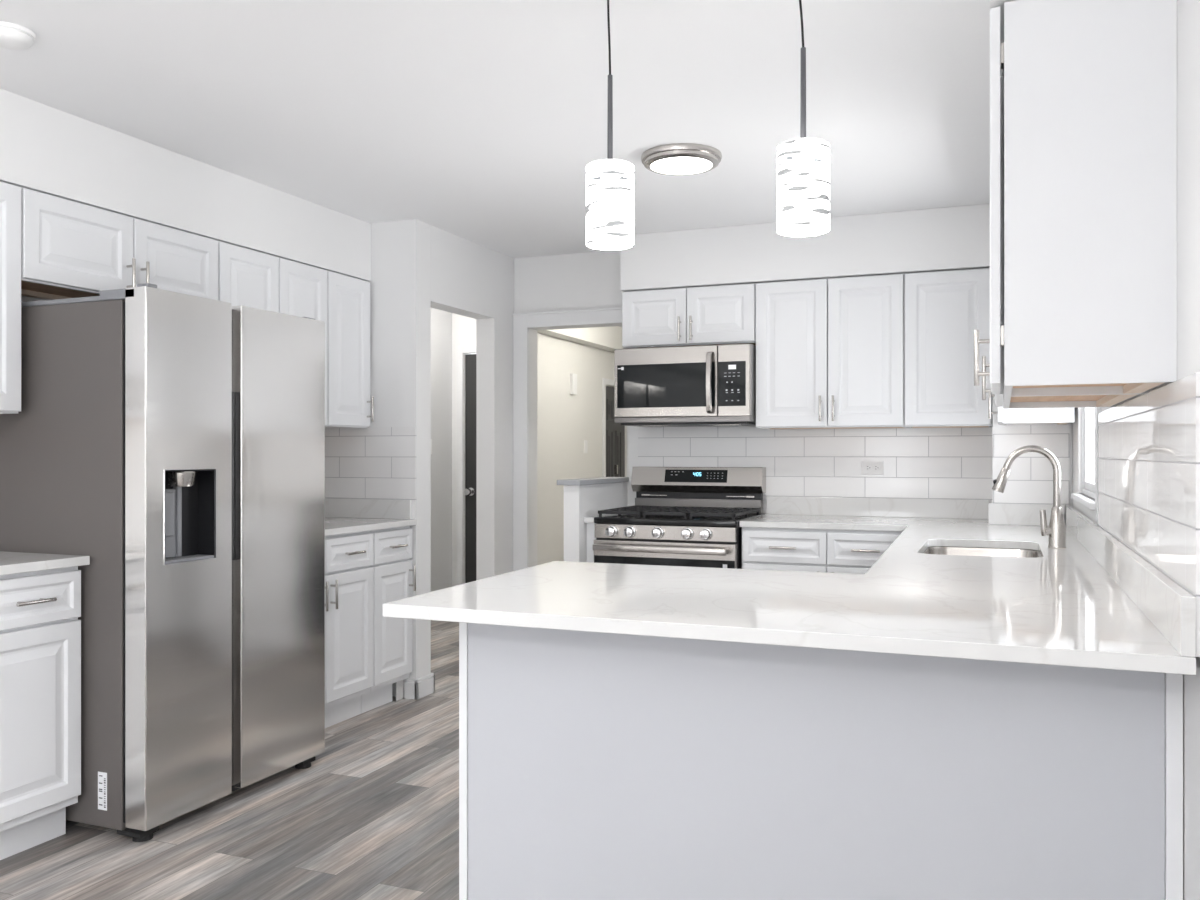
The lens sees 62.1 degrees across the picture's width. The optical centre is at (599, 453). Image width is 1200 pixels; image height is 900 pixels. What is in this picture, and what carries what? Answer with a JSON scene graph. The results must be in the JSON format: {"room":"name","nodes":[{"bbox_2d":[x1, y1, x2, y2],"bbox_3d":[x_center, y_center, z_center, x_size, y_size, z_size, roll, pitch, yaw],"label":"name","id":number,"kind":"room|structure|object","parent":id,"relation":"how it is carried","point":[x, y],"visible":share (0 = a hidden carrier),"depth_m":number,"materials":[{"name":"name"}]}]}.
{"room":"kitchen","nodes":[
{"label":"kitchen","id":0,"kind":"room"},
{"bbox_2d":[21,295,45,301],"bbox_3d":[-3.100,0.025,1.458,0.120,2.440,8.590,0,0,22],"label":"wall","id":1,"kind":"structure","parent":0,"point":[23,298],"depth_m":3.71,"materials":[{"name":"white paint"}]},
{"bbox_2d":[0,181,20,413],"bbox_3d":[-2.202,-0.514,3.019,0.376,0.758,0.757,0,0,22],"label":"upper cabinet","id":2,"kind":"object","parent":1,"relation":"attached to","point":[10,195],"visible":1,"depth_m":3.27,"materials":[{"name":"white wood"}]},
{"bbox_2d":[21,187,217,299],"bbox_3d":[-1.892,-0.738,3.789,0.376,0.310,0.896,0,0,22],"label":"upper cabinet","id":3,"kind":"object","parent":1,"relation":"attached to","point":[70,249],"visible":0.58,"depth_m":3.63,"materials":[{"name":"white wood"}]},
{"bbox_2d":[218,241,326,424],"bbox_3d":[-1.589,-0.514,4.541,0.376,0.758,0.720,0,0,22],"label":"upper cabinet","id":4,"kind":"object","parent":1,"relation":"attached to","point":[246,277],"visible":0.09,"depth_m":4.45,"materials":[{"name":"white wood"}]},
{"bbox_2d":[0,620,458,899],"bbox_3d":[-0.753,1.275,3.483,6.400,0.060,14.500,0,0,22],"label":"floor","id":5,"kind":"structure","parent":0,"point":[375,815],"depth_m":3.24,"materials":[{"name":"wood"}]},
{"bbox_2d":[0,566,80,859],"bbox_3d":[-2.007,0.803,3.164,0.623,0.883,0.380,0,0,22],"label":"base cabinet","id":6,"kind":"object","parent":5,"relation":"on","point":[40,626],"visible":1,"depth_m":3.10,"materials":[{"name":"white wood"}]},
{"bbox_2d":[0,551,89,574],"bbox_3d":[-2.016,0.345,3.167,0.610,0.029,0.399,0,0,22],"label":"countertop","id":7,"kind":"structure","parent":6,"relation":"on","point":[10,562],"depth_m":3.12,"materials":[{"name":"white stone"}]},
{"bbox_2d":[0,283,324,841],"bbox_3d":[-1.639,0.349,3.725,0.808,1.792,0.906,0,0,22],"label":"refrigerator","id":8,"kind":"object","parent":5,"relation":"on","point":[174,442],"visible":0.98,"depth_m":3.34,"materials":[{"name":"grey metal"}]},
{"bbox_2d":[99,775,105,807],"bbox_3d":[-1.612,1.093,3.226,0.029,0.104,0.001,0,0,22],"label":"print","id":9,"kind":"object","parent":8,"relation":"attached to","point":[102,778],"depth_m":3.23,"materials":[{"name":"grey paper"}]},
{"bbox_2d":[325,531,373,727],"bbox_3d":[-1.459,0.803,4.525,0.623,0.883,0.695,0,0,22],"label":"base cabinet","id":10,"kind":"object","parent":5,"relation":"on","point":[349,557],"visible":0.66,"depth_m":4.57,"materials":[{"name":"white wood"}]},
{"bbox_2d":[325,517,416,535],"bbox_3d":[-1.405,0.345,4.684,0.610,0.029,1.036,0,0,22],"label":"countertop","id":11,"kind":"structure","parent":10,"relation":"on","point":[333,525],"depth_m":4.79,"materials":[{"name":"white stone"}]},
{"bbox_2d":[361,526,415,713],"bbox_3d":[-1.266,0.803,5.005,0.623,0.883,0.335,0,0,22],"label":"base cabinet","id":12,"kind":"object","parent":5,"relation":"on","point":[392,566],"visible":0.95,"depth_m":4.90,"materials":[{"name":"white wood"}]},
{"bbox_2d":[396,680,402,700],"bbox_3d":[-1.016,1.192,5.046,0.006,0.105,0.061,0,0,22],"label":"scrap","id":13,"kind":"object","parent":5,"relation":"on","point":[399,685],"visible":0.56,"depth_m":5.04,"materials":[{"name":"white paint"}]},
{"bbox_2d":[586,523,595,562],"bbox_3d":[0.066,0.803,5.493,0.054,0.884,0.600,0,0,22],"label":"base cabinet","id":14,"kind":"object","parent":5,"relation":"on","point":[590,527],"visible":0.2,"depth_m":5.22,"materials":[{"name":"white wood"}]},
{"bbox_2d":[584,514,610,522],"bbox_3d":[0.064,0.345,5.488,0.056,0.029,0.650,0,0,22],"label":"countertop","id":15,"kind":"structure","parent":14,"relation":"on","point":[590,519],"depth_m":5.19,"materials":[{"name":"white stone"}]},
{"bbox_2d":[592,467,765,568],"bbox_3d":[0.429,0.659,5.294,0.757,1.172,0.737,0,0,22],"label":"gas range","id":16,"kind":"object","parent":5,"relation":"on","point":[680,516],"visible":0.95,"depth_m":5.12,"materials":[{"name":"silver metal"}]},
{"bbox_2d":[596,526,741,568],"bbox_3d":[0.446,0.787,5.337,0.755,0.855,0.615,0,0,22],"label":"oven","id":17,"kind":"object","parent":16,"relation":"in","point":[738,542],"depth_m":4.97,"materials":[{"name":"silver metal"}]},
{"bbox_2d":[594,513,764,526],"bbox_3d":[0.439,0.343,5.319,0.757,0.033,0.654,0,0,22],"label":"cooktop","id":18,"kind":"object","parent":16,"relation":"in","point":[615,519],"depth_m":5.05,"materials":[{"name":"black metal"}]},
{"bbox_2d":[459,622,1182,899],"bbox_3d":[0.496,0.803,2.411,1.486,0.883,0.752,0,0,22],"label":"peninsula panel","id":19,"kind":"object","parent":5,"relation":"on","point":[593,765],"visible":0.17,"depth_m":2.05,"materials":[{"name":"white wood"}]},
{"bbox_2d":[383,514,1195,674],"bbox_3d":[0.905,0.345,3.571,1.577,0.029,3.575,0,0,22],"label":"countertop","id":20,"kind":"structure","parent":19,"relation":"on","point":[1060,607],"depth_m":2.19,"materials":[{"name":"white stone"}]},
{"bbox_2d":[766,496,988,518],"bbox_3d":[1.446,0.282,5.271,1.138,0.098,0.020,0,0,22],"label":"quartz upstand","id":21,"kind":"object","parent":20,"relation":"on","point":[826,506],"visible":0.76,"depth_m":5.25,"materials":[{"name":"white stone"}]},
{"bbox_2d":[923,546,1040,557],"bbox_3d":[1.350,0.458,3.531,0.414,0.193,0.664,0,0,22],"label":"sink","id":22,"kind":"object","parent":20,"relation":"in","point":[940,550],"visible":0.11,"depth_m":3.82,"materials":[{"name":"silver metal"}]},
{"bbox_2d":[988,503,1063,525],"bbox_3d":[1.982,0.282,4.635,0.325,0.098,0.020,0,0,22],"label":"quartz upstand","id":23,"kind":"object","parent":20,"relation":"on","point":[999,514],"visible":0.8,"depth_m":4.64,"materials":[{"name":"white stone"}]},
{"bbox_2d":[992,445,1065,548],"bbox_3d":[1.524,0.150,3.542,0.244,0.362,0.060,0,0,22],"label":"kitchen faucet","id":24,"kind":"object","parent":20,"relation":"on","point":[1056,530],"visible":1,"depth_m":3.50,"materials":[{"name":"silver metal"}]},
{"bbox_2d":[1048,507,1065,548],"bbox_3d":[1.609,0.259,3.508,0.060,0.145,0.060,0,0,22],"label":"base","id":25,"kind":"object","parent":24,"relation":"attached to","point":[1056,528],"depth_m":3.49,"materials":[{"name":"silver metal"}]},
{"bbox_2d":[1065,505,1195,656],"bbox_3d":[1.551,0.282,3.092,0.022,0.098,3.163,0,0,22],"label":"quartz upstand","id":26,"kind":"object","parent":20,"relation":"on","point":[1168,606],"visible":1,"depth_m":2.04,"materials":[{"name":"white stone"}]},
{"bbox_2d":[742,527,901,573],"bbox_3d":[1.167,0.803,5.034,0.785,0.883,0.658,0,0,22],"label":"base cabinet","id":27,"kind":"object","parent":5,"relation":"on","point":[781,549],"visible":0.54,"depth_m":4.78,"materials":[{"name":"white wood"}]},
{"bbox_2d":[368,219,430,696],"bbox_3d":[-1.187,0.025,5.243,0.599,2.440,0.140,0,0,22],"label":"wall","id":28,"kind":"structure","parent":0,"point":[400,283],"depth_m":5.12,"materials":[{"name":"white paint"}]},
{"bbox_2d":[325,270,373,427],"bbox_3d":[-1.388,-0.514,5.040,0.376,0.758,0.350,0,0,22],"label":"upper cabinet","id":29,"kind":"object","parent":28,"relation":"attached to","point":[348,298],"visible":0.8,"depth_m":4.98,"materials":[{"name":"white wood"}]},
{"bbox_2d":[325,498,411,518],"bbox_3d":[-1.228,0.282,5.161,0.583,0.098,0.020,0,0,22],"label":"quartz upstand","id":30,"kind":"object","parent":28,"relation":"attached to","point":[334,507],"visible":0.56,"depth_m":5.14,"materials":[{"name":"white stone"}]},
{"bbox_2d":[325,427,415,518],"bbox_3d":[-1.214,0.096,5.172,0.601,0.470,0.010,0,0,22],"label":"backsplash","id":31,"kind":"structure","parent":28,"relation":"attached to","point":[370,462],"depth_m":5.15,"materials":[{"name":"tile"}]},
{"bbox_2d":[431,308,451,591],"bbox_3d":[-1.695,0.025,6.687,0.120,2.440,2.540,0,0,22],"label":"wall","id":32,"kind":"structure","parent":0,"point":[441,321],"depth_m":7.69,"materials":[{"name":"white paint"}]},
{"bbox_2d":[452,313,475,586],"bbox_3d":[-0.939,0.025,7.817,0.680,2.440,0.119,0,0,22],"label":"wall","id":33,"kind":"structure","parent":0,"point":[463,327],"depth_m":7.83,"materials":[{"name":"white paint"}]},
{"bbox_2d":[457,345,475,584],"bbox_3d":[-0.880,0.200,7.728,0.515,2.090,0.102,0,0,22],"label":"door","id":34,"kind":"structure","parent":33,"relation":"in","point":[470,359],"depth_m":7.80,"materials":[{"name":"grey paint"}]},
{"bbox_2d":[431,225,513,580],"bbox_3d":[-0.737,0.025,5.720,0.120,2.440,1.079,0,0,22],"label":"wall","id":35,"kind":"structure","parent":0,"point":[470,279],"depth_m":5.87,"materials":[{"name":"white paint"}]},
{"bbox_2d":[404,673,434,699],"bbox_3d":[-0.958,1.194,5.150,0.136,0.102,0.172,0,0,22],"label":"baseboard","id":36,"kind":"structure","parent":35,"relation":"attached to","point":[418,688],"depth_m":5.07,"materials":[{"name":"white paint"}]},
{"bbox_2d":[0,0,989,326],"bbox_3d":[-0.753,-1.235,3.483,6.400,0.080,14.500,0,0,22],"label":"ceiling","id":37,"kind":"structure","parent":0,"point":[481,122],"depth_m":3.28,"materials":[{"name":"white paint"}]},
{"bbox_2d":[0,21,35,49],"bbox_3d":[-1.671,-1.175,2.812,0.136,0.038,0.136,0,0,22],"label":"smoke detector","id":38,"kind":"object","parent":37,"relation":"attached to","point":[13,36],"visible":1,"depth_m":2.79,"materials":[{"name":"white plastic"}]},
{"bbox_2d":[0,88,370,280],"bbox_3d":[-2.898,-1.046,1.355,0.329,0.297,8.349,0,0,22],"label":"soffit","id":39,"kind":"structure","parent":37,"relation":"attached to","point":[46,149],"depth_m":3.89,"materials":[{"name":"white paint"}]},
{"bbox_2d":[586,0,633,249],"bbox_3d":[0.022,-0.856,2.470,0.126,0.677,0.120,0,0,22],"label":"pendant lamp","id":40,"kind":"object","parent":37,"relation":"hanging from","point":[609,199],"visible":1,"depth_m":2.42,"materials":[{"name":"white glass"}]},
{"bbox_2d":[641,143,721,175],"bbox_3d":[0.326,-1.171,3.987,0.324,0.047,0.324,0,0,22],"label":"ceiling light","id":41,"kind":"object","parent":37,"relation":"attached to","point":[679,159],"visible":1,"depth_m":3.91,"materials":[{"name":"silver metal"}]},
{"bbox_2d":[651,157,711,173],"bbox_3d":[0.326,-1.153,3.987,0.247,0.012,0.247,0,0,22],"label":"diffuser","id":42,"kind":"object","parent":41,"relation":"attached to","point":[660,165],"depth_m":3.96,"materials":[{"name":"white glass"}]},
{"bbox_2d":[777,0,829,236],"bbox_3d":[0.461,-0.853,2.294,0.134,0.682,0.120,0,0,22],"label":"pendant lamp","id":43,"kind":"object","parent":37,"relation":"hanging from","point":[803,183],"visible":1,"depth_m":2.25,"materials":[{"name":"white glass"}]},
{"bbox_2d":[621,204,989,291],"bbox_3d":[1.056,-1.046,5.261,1.894,0.297,0.349,0,0,22],"label":"soffit","id":44,"kind":"structure","parent":37,"relation":"attached to","point":[947,238],"depth_m":5.06,"materials":[{"name":"white paint"}]},
{"bbox_2d":[990,0,1016,108],"bbox_3d":[1.472,-1.046,3.277,0.324,0.297,2.940,0,0,22],"label":"soffit","id":45,"kind":"structure","parent":37,"relation":"attached to","point":[993,3],"depth_m":2.06,"materials":[{"name":"white paint"}]},
{"bbox_2d":[537,326,623,351],"bbox_3d":[-0.066,-1.085,9.061,0.250,0.219,2.839,0,0,22],"label":"ceiling","id":46,"kind":"structure","parent":0,"point":[604,338],"depth_m":8.80,"materials":[{"name":"white paint"}]},
{"bbox_2d":[537,332,626,564],"bbox_3d":[-0.126,0.135,9.085,0.120,2.220,2.839,0,0,22],"label":"wall","id":47,"kind":"structure","parent":0,"point":[565,420],"depth_m":8.43,"materials":[{"name":"white paint"}]},
{"bbox_2d":[570,373,576,394],"bbox_3d":[-0.228,-0.605,8.630,0.030,0.180,0.090,0,0,22],"label":"door chime","id":48,"kind":"object","parent":47,"relation":"attached to","point":[573,377],"visible":1,"depth_m":8.59,"materials":[{"name":"white plastic"}]},
{"bbox_2d":[584,440,587,452],"bbox_3d":[-0.126,-0.065,8.912,0.010,0.115,0.072,0,0,22],"label":"light switch","id":49,"kind":"object","parent":47,"relation":"attached to","point":[585,441],"visible":1,"depth_m":8.90,"materials":[{"name":"white plastic"}]},
{"bbox_2d":[602,378,627,476],"bbox_3d":[0.138,0.269,9.625,0.066,1.952,0.710,0,0,22],"label":"door","id":50,"kind":"structure","parent":47,"relation":"in","point":[613,434],"depth_m":9.55,"materials":[{"name":"grey paint"}]},
{"bbox_2d":[564,482,627,561],"bbox_3d":[-0.014,0.704,5.492,0.088,1.083,0.719,0,0,22],"label":"wall","id":51,"kind":"structure","parent":0,"point":[580,501],"depth_m":5.18,"materials":[{"name":"white paint"}]},
{"bbox_2d":[557,477,628,484],"bbox_3d":[-0.028,0.147,5.472,0.130,0.027,0.731,0,0,22],"label":"cap","id":52,"kind":"object","parent":51,"relation":"on","point":[600,480],"visible":1,"depth_m":5.30,"materials":[{"name":"grey"}]},
{"bbox_2d":[514,250,709,566],"bbox_3d":[0.975,0.025,5.547,3.184,2.440,0.120,0,0,22],"label":"wall","id":53,"kind":"structure","parent":0,"point":[589,280],"depth_m":5.98,"materials":[{"name":"white paint"}]},
{"bbox_2d":[513,307,621,570],"bbox_3d":[-0.148,0.195,5.921,0.818,2.100,0.026,0,0,22],"label":"trim","id":54,"kind":"structure","parent":53,"relation":"attached to","point":[522,322],"depth_m":6.04,"materials":[{"name":"white paint"}]},
{"bbox_2d":[622,283,755,348],"bbox_3d":[0.517,-0.738,5.461,0.740,0.310,0.373,0,0,22],"label":"upper cabinet","id":55,"kind":"object","parent":53,"relation":"attached to","point":[720,314],"visible":0.91,"depth_m":5.32,"materials":[{"name":"white wood"}]},
{"bbox_2d":[614,344,755,426],"bbox_3d":[0.491,-0.359,5.404,0.745,0.416,0.486,0,0,22],"label":"microwave oven","id":56,"kind":"object","parent":55,"relation":"attached to","point":[706,385],"visible":0.98,"depth_m":5.22,"materials":[{"name":"silver metal"}]},
{"bbox_2d":[638,426,992,514],"bbox_3d":[1.110,0.095,5.423,1.915,0.500,0.010,0,0,22],"label":"backsplash","id":57,"kind":"structure","parent":53,"relation":"attached to","point":[920,463],"depth_m":5.34,"materials":[{"name":"tile"}]},
{"bbox_2d":[861,461,883,474],"bbox_3d":[1.444,0.073,5.278,0.115,0.072,0.009,0,0,22],"label":"power outlet","id":58,"kind":"object","parent":57,"relation":"attached to","point":[867,467],"visible":1,"depth_m":5.28,"materials":[{"name":"white plastic"}]},
{"bbox_2d":[865,465,870,470],"bbox_3d":[1.423,0.073,5.284,0.033,0.033,0.003,0,0,22],"label":"socket","id":59,"kind":"object","parent":58,"relation":"attached to","point":[867,467],"depth_m":5.28,"materials":[{"name":"grey plastic"}]},
{"bbox_2d":[873,465,879,470],"bbox_3d":[1.462,0.073,5.268,0.033,0.033,0.003,0,0,22],"label":"socket","id":60,"kind":"object","parent":58,"relation":"attached to","point":[875,467],"depth_m":5.27,"materials":[{"name":"grey plastic"}]},
{"bbox_2d":[756,273,906,429],"bbox_3d":[1.207,-0.514,5.183,0.742,0.758,0.373,0,0,22],"label":"upper cabinet","id":61,"kind":"object","parent":53,"relation":"attached to","point":[830,351],"visible":0.95,"depth_m":5.04,"materials":[{"name":"white wood"}]},
{"bbox_2d":[904,268,992,427],"bbox_3d":[1.747,-0.514,4.986,0.403,0.758,0.335,0,0,22],"label":"upper cabinet","id":62,"kind":"object","parent":53,"relation":"attached to","point":[943,310],"visible":0.91,"depth_m":4.84,"materials":[{"name":"white wood"}]},
{"bbox_2d":[993,394,1071,505],"bbox_3d":[2.087,0.025,4.825,0.341,2.440,0.387,0,0,22],"label":"wall","id":63,"kind":"structure","parent":0,"point":[995,408],"depth_m":4.59,"materials":[{"name":"white paint"}]},
{"bbox_2d":[993,424,1068,521],"bbox_3d":[2.007,0.096,4.643,0.329,0.470,0.010,0,0,22],"label":"backsplash corner","id":64,"kind":"structure","parent":63,"relation":"attached to","point":[1030,478],"depth_m":4.64,"materials":[{"name":"tile"}]},
{"bbox_2d":[1072,0,1199,899],"bbox_3d":[0.591,0.025,0.489,0.120,2.440,9.549,0,0,22],"label":"wall","id":65,"kind":"structure","parent":0,"point":[1188,11],"depth_m":1.75,"materials":[{"name":"white paint"}]},
{"bbox_2d":[988,392,1073,424],"bbox_3d":[1.931,-0.514,4.475,0.343,0.758,0.345,0,0,22],"label":"upper cabinet","id":66,"kind":"object","parent":65,"relation":"attached to","point":[1016,416],"visible":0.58,"depth_m":4.32,"materials":[{"name":"white wood"}]},
{"bbox_2d":[982,77,1137,408],"bbox_3d":[1.186,-0.514,2.609,0.357,0.758,0.673,0,0,22],"label":"upper cabinet","id":67,"kind":"object","parent":65,"relation":"attached to","point":[1107,400],"visible":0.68,"depth_m":2.70,"materials":[{"name":"white wood"}]},
{"bbox_2d":[974,0,1176,396],"bbox_3d":[0.982,-0.514,2.111,0.364,0.758,0.398,0,0,22],"label":"upper cabinet","id":68,"kind":"object","parent":65,"relation":"attached to","point":[1090,86],"visible":0.99,"depth_m":1.92,"materials":[{"name":"white wood"}]},
{"bbox_2d":[1071,407,1094,509],"bbox_3d":[1.874,-0.114,3.762,0.113,0.601,0.959,0,0,22],"label":"window","id":69,"kind":"structure","parent":65,"relation":"in","point":[1088,413],"depth_m":4.11,"materials":[{"name":"white paint"}]},
{"bbox_2d":[1095,407,1100,522],"bbox_3d":[1.832,-0.125,3.750,0.012,0.700,1.035,0,0,22],"label":"trim","id":70,"kind":"structure","parent":65,"relation":"attached to","point":[1097,409],"depth_m":3.29,"materials":[{"name":"white paint"}]},
{"bbox_2d":[1098,372,1199,656],"bbox_3d":[1.307,0.099,2.445,0.010,0.464,1.768,0,0,22],"label":"backsplash","id":71,"kind":"structure","parent":65,"relation":"attached to","point":[1149,443],"depth_m":2.01,"materials":[{"name":"tile"}]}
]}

